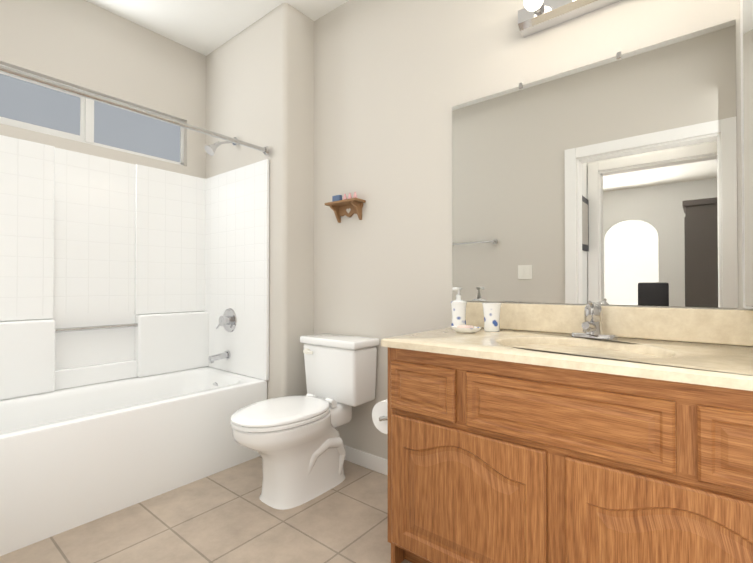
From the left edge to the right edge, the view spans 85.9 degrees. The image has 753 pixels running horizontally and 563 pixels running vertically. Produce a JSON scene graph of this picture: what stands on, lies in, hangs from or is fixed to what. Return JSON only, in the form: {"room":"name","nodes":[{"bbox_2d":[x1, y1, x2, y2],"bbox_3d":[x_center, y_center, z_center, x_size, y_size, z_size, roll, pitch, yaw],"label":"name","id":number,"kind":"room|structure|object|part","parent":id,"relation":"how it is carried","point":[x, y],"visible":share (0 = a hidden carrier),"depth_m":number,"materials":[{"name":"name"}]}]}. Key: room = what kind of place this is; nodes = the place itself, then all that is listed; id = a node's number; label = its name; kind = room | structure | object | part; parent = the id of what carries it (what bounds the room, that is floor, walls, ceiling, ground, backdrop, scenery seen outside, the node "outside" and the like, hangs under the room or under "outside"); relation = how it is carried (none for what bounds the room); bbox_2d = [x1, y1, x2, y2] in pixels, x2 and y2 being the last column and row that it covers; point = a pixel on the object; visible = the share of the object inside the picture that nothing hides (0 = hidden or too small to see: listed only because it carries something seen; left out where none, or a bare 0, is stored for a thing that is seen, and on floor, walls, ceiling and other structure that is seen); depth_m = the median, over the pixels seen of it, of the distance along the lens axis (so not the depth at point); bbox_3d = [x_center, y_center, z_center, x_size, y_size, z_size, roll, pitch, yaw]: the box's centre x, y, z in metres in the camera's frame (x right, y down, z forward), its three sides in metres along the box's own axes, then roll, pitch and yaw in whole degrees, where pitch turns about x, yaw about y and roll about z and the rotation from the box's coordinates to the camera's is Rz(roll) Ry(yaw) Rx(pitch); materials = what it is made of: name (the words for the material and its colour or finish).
{"room":"bathroom","nodes":[
{"label":"bathroom","id":0,"kind":"room"},
{"bbox_2d":[0,0,205,178],"bbox_3d":[-1.720,-0.310,2.522,0.120,2.740,2.010,0,-1,39],"label":"wall","id":1,"kind":"structure","parent":0,"point":[85,45],"depth_m":2.50,"materials":[{"name":"beige paint"}]},
{"bbox_2d":[0,64,183,165],"bbox_3d":[-1.766,-0.991,2.479,0.050,0.330,1.155,0,-1,39],"label":"bathroom window","id":2,"kind":"structure","parent":1,"relation":"in","point":[31,106],"depth_m":2.45,"materials":[{"name":"silver metal"}]},
{"bbox_3d":[-1.945,-1.124,2.254,0.018,0.024,0.534,0,-1,39],"label":"sash","id":3,"kind":"part","parent":2,"relation":"part of","materials":[{"name":"silver metal"}]},
{"bbox_3d":[-1.945,-0.869,2.251,0.018,0.022,0.534,0,-1,39],"label":"sash","id":4,"kind":"part","parent":2,"relation":"part of","materials":[{"name":"silver metal"}]},
{"bbox_3d":[-1.784,-0.994,2.451,0.018,0.232,0.022,0,-1,39],"label":"sash","id":5,"kind":"part","parent":2,"relation":"part of","materials":[{"name":"silver metal"}]},
{"bbox_3d":[-1.767,-1.145,2.481,0.040,0.022,1.155,0,-1,39],"label":"frame","id":6,"kind":"part","parent":2,"relation":"part of","materials":[{"name":"silver metal"}]},
{"bbox_3d":[-1.411,-0.986,2.921,0.040,0.286,0.022,0,-1,39],"label":"frame","id":7,"kind":"part","parent":2,"relation":"part of","materials":[{"name":"silver metal"}]},
{"bbox_2d":[0,456,411,562],"bbox_3d":[-2.022,1.062,-0.350,6.240,0.060,6.840,0,-1,39],"label":"floor","id":8,"kind":"structure","parent":0,"point":[228,515],"depth_m":1.72,"materials":[{"name":"tile"}]},
{"bbox_2d":[0,65,268,555],"bbox_3d":[-1.434,0.042,2.137,0.801,2.028,1.529,0,-1,39],"label":"bathtub","id":9,"kind":"object","parent":8,"relation":"on","point":[134,334],"visible":1,"depth_m":2.33,"materials":[{"name":"white plastic"}]},
{"bbox_3d":[-1.144,-0.811,1.912,0.056,0.056,1.488,0,-1,39],"label":"shower curtain rail","id":10,"kind":"part","parent":9,"relation":"part of","materials":[{"name":"silver metal"}]},
{"bbox_2d":[205,159,268,380],"bbox_3d":[-0.963,-0.071,2.728,0.756,1.364,0.020,0,-1,39],"label":"shower wall panel","id":11,"kind":"object","parent":9,"relation":"on","point":[236,200],"depth_m":2.67,"materials":[{"name":"white tile"}]},
{"bbox_2d":[231,333,378,509],"bbox_3d":[-0.383,0.684,2.077,0.432,0.743,0.754,0,-1,39],"label":"toilet","id":12,"kind":"object","parent":8,"relation":"on","point":[296,442],"visible":1,"depth_m":2.00,"materials":[{"name":"white ceramic"}]},
{"bbox_3d":[-0.463,0.650,1.978,0.372,0.021,0.500,0,-1,39],"label":"seat","id":13,"kind":"part","parent":12,"relation":"part of","materials":[{"name":"white ceramic"}]},
{"bbox_3d":[-0.463,0.624,1.978,0.372,0.028,0.500,0,-1,39],"label":"seat lid","id":14,"kind":"part","parent":12,"relation":"part of","materials":[{"name":"white ceramic"}]},
{"bbox_3d":[-0.382,0.398,2.285,0.076,0.031,0.027,0,-1,39],"label":"lever","id":15,"kind":"part","parent":12,"relation":"part of","materials":[{"name":"white plastic"}]},
{"bbox_3d":[-0.214,0.336,2.290,0.432,0.042,0.216,0,-1,39],"label":"tank lid","id":16,"kind":"part","parent":12,"relation":"part of","materials":[{"name":"white ceramic"}]},
{"bbox_3d":[-0.211,0.510,2.292,0.408,0.305,0.199,0,-1,39],"label":"tank","id":17,"kind":"part","parent":12,"relation":"part of","materials":[{"name":"white ceramic"}]},
{"bbox_2d":[381,287,752,562],"bbox_3d":[0.671,0.535,1.326,1.199,1.027,0.612,0,-1,39],"label":"bathroom vanity","id":18,"kind":"object","parent":8,"relation":"on","point":[591,432],"visible":1,"depth_m":1.14,"materials":[{"name":"brown wood"}]},
{"bbox_2d":[372,399,387,433],"bbox_3d":[0.070,0.536,1.629,0.140,0.124,0.194,0,-1,39],"label":"toilet paper roll","id":19,"kind":"object","parent":18,"relation":"attached to","point":[380,415],"visible":0.33,"depth_m":1.60,"materials":[{"name":"white paper"}]},
{"bbox_3d":[0.152,0.370,1.377,0.255,0.170,0.020,0,-1,39],"label":"drawer","id":20,"kind":"part","parent":18,"relation":"part of","materials":[{"name":"brown wood"}]},
{"bbox_2d":[451,300,466,325],"bbox_3d":[0.370,0.146,1.821,0.072,0.128,0.072,0,-1,39],"label":"soap dispenser","id":21,"kind":"object","parent":18,"relation":"on","point":[458,307],"depth_m":1.79,"materials":[{"name":"white ceramic"}]},
{"bbox_3d":[0.366,0.198,1.664,0.135,0.022,0.092,0,-1,39],"label":"soap dish","id":22,"kind":"part","parent":18,"relation":"part of","materials":[{"name":"white ceramic"}]},
{"bbox_3d":[0.264,0.702,1.285,0.530,0.457,0.019,0,-1,39],"label":"door","id":23,"kind":"part","parent":18,"relation":"part of","materials":[{"name":"brown wood"}]},
{"bbox_2d":[381,327,752,390],"bbox_3d":[0.671,0.285,1.329,1.199,0.157,0.612,0,-1,39],"label":"countertop","id":24,"kind":"structure","parent":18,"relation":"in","point":[485,358],"depth_m":1.24,"materials":[{"name":"stone"}]},
{"bbox_3d":[0.489,0.367,1.106,0.530,0.170,0.020,0,-1,39],"label":"drawer","id":25,"kind":"part","parent":18,"relation":"part of","materials":[{"name":"brown wood"}]},
{"bbox_2d":[570,301,617,339],"bbox_3d":[0.772,0.138,1.459,0.156,0.139,0.163,0,-1,39],"label":"faucet","id":26,"kind":"object","parent":18,"relation":"on","point":[593,313],"depth_m":1.47,"materials":[{"name":"silver metal"}]},
{"bbox_3d":[0.715,0.698,0.921,0.530,0.457,0.019,0,-1,39],"label":"door","id":27,"kind":"part","parent":18,"relation":"part of","materials":[{"name":"brown wood"}]},
{"bbox_3d":[0.826,0.365,0.835,0.255,0.170,0.020,0,-1,39],"label":"drawer","id":28,"kind":"part","parent":18,"relation":"part of","materials":[{"name":"brown wood"}]},
{"bbox_2d":[86,0,348,55],"bbox_3d":[-2.022,-1.737,-0.323,6.240,0.060,6.840,0,-1,39],"label":"ceiling","id":29,"kind":"structure","parent":0,"point":[205,27],"depth_m":2.54,"materials":[{"name":"white paint"}]},
{"bbox_2d":[206,3,313,398],"bbox_3d":[-0.834,-0.307,2.794,0.920,2.740,0.235,0,-1,39],"label":"wall","id":30,"kind":"structure","parent":0,"point":[260,82],"depth_m":2.52,"materials":[{"name":"beige paint"}]},
{"bbox_2d":[314,0,752,459],"bbox_3d":[0.146,-0.313,2.232,3.390,2.740,0.120,0,-1,39],"label":"wall","id":31,"kind":"structure","parent":0,"point":[395,81],"depth_m":2.14,"materials":[{"name":"beige paint"}]},
{"bbox_2d":[325,192,365,222],"bbox_3d":[-0.185,-0.434,2.361,0.245,0.155,0.093,0,-1,39],"label":"wall shelf","id":32,"kind":"object","parent":31,"relation":"attached to","point":[350,206],"visible":0.96,"depth_m":2.37,"materials":[{"name":"brown wood"}]},
{"bbox_2d":[344,445,387,475],"bbox_3d":[-0.002,1.015,2.253,1.033,0.085,0.012,0,-1,39],"label":"baseboard","id":33,"kind":"structure","parent":31,"relation":"attached to","point":[367,460],"depth_m":2.29,"materials":[{"name":"white wood"}]},
{"bbox_2d":[518,0,621,37],"bbox_3d":[0.829,-1.115,1.498,0.620,0.104,0.173,0,-1,39],"label":"sconce","id":34,"kind":"object","parent":31,"relation":"attached to","point":[535,16],"visible":1,"depth_m":1.62,"materials":[{"name":"silver metal"}]},
{"bbox_2d":[452,19,737,307],"bbox_3d":[0.773,-0.382,1.643,1.033,0.943,0.006,0,-1,39],"label":"mirror","id":35,"kind":"object","parent":31,"relation":"attached to","point":[611,181],"visible":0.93,"depth_m":1.55,"materials":[{"name":"clear glass"}]},
{"bbox_2d":[616,51,620,58],"bbox_3d":[0.915,-0.855,1.526,0.016,0.024,0.004,0,-1,39],"label":"mirror clip","id":36,"kind":"object","parent":35,"relation":"attached to","point":[618,54],"depth_m":1.53,"materials":[{"name":"silver metal"}]},
{"bbox_2d":[466,302,752,345],"bbox_3d":[0.857,0.151,1.560,1.199,0.114,0.021,0,-1,39],"label":"backsplash","id":37,"kind":"structure","parent":31,"relation":"attached to","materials":[{"name":"stone"}]},
{"bbox_2d":[740,0,752,308],"bbox_3d":[1.200,-0.615,1.187,0.186,1.395,0.185,0,-1,39],"label":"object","id":38,"kind":"structure","parent":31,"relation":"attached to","point":[746,21],"depth_m":1.21,"materials":[{"name":"white"}]}
]}

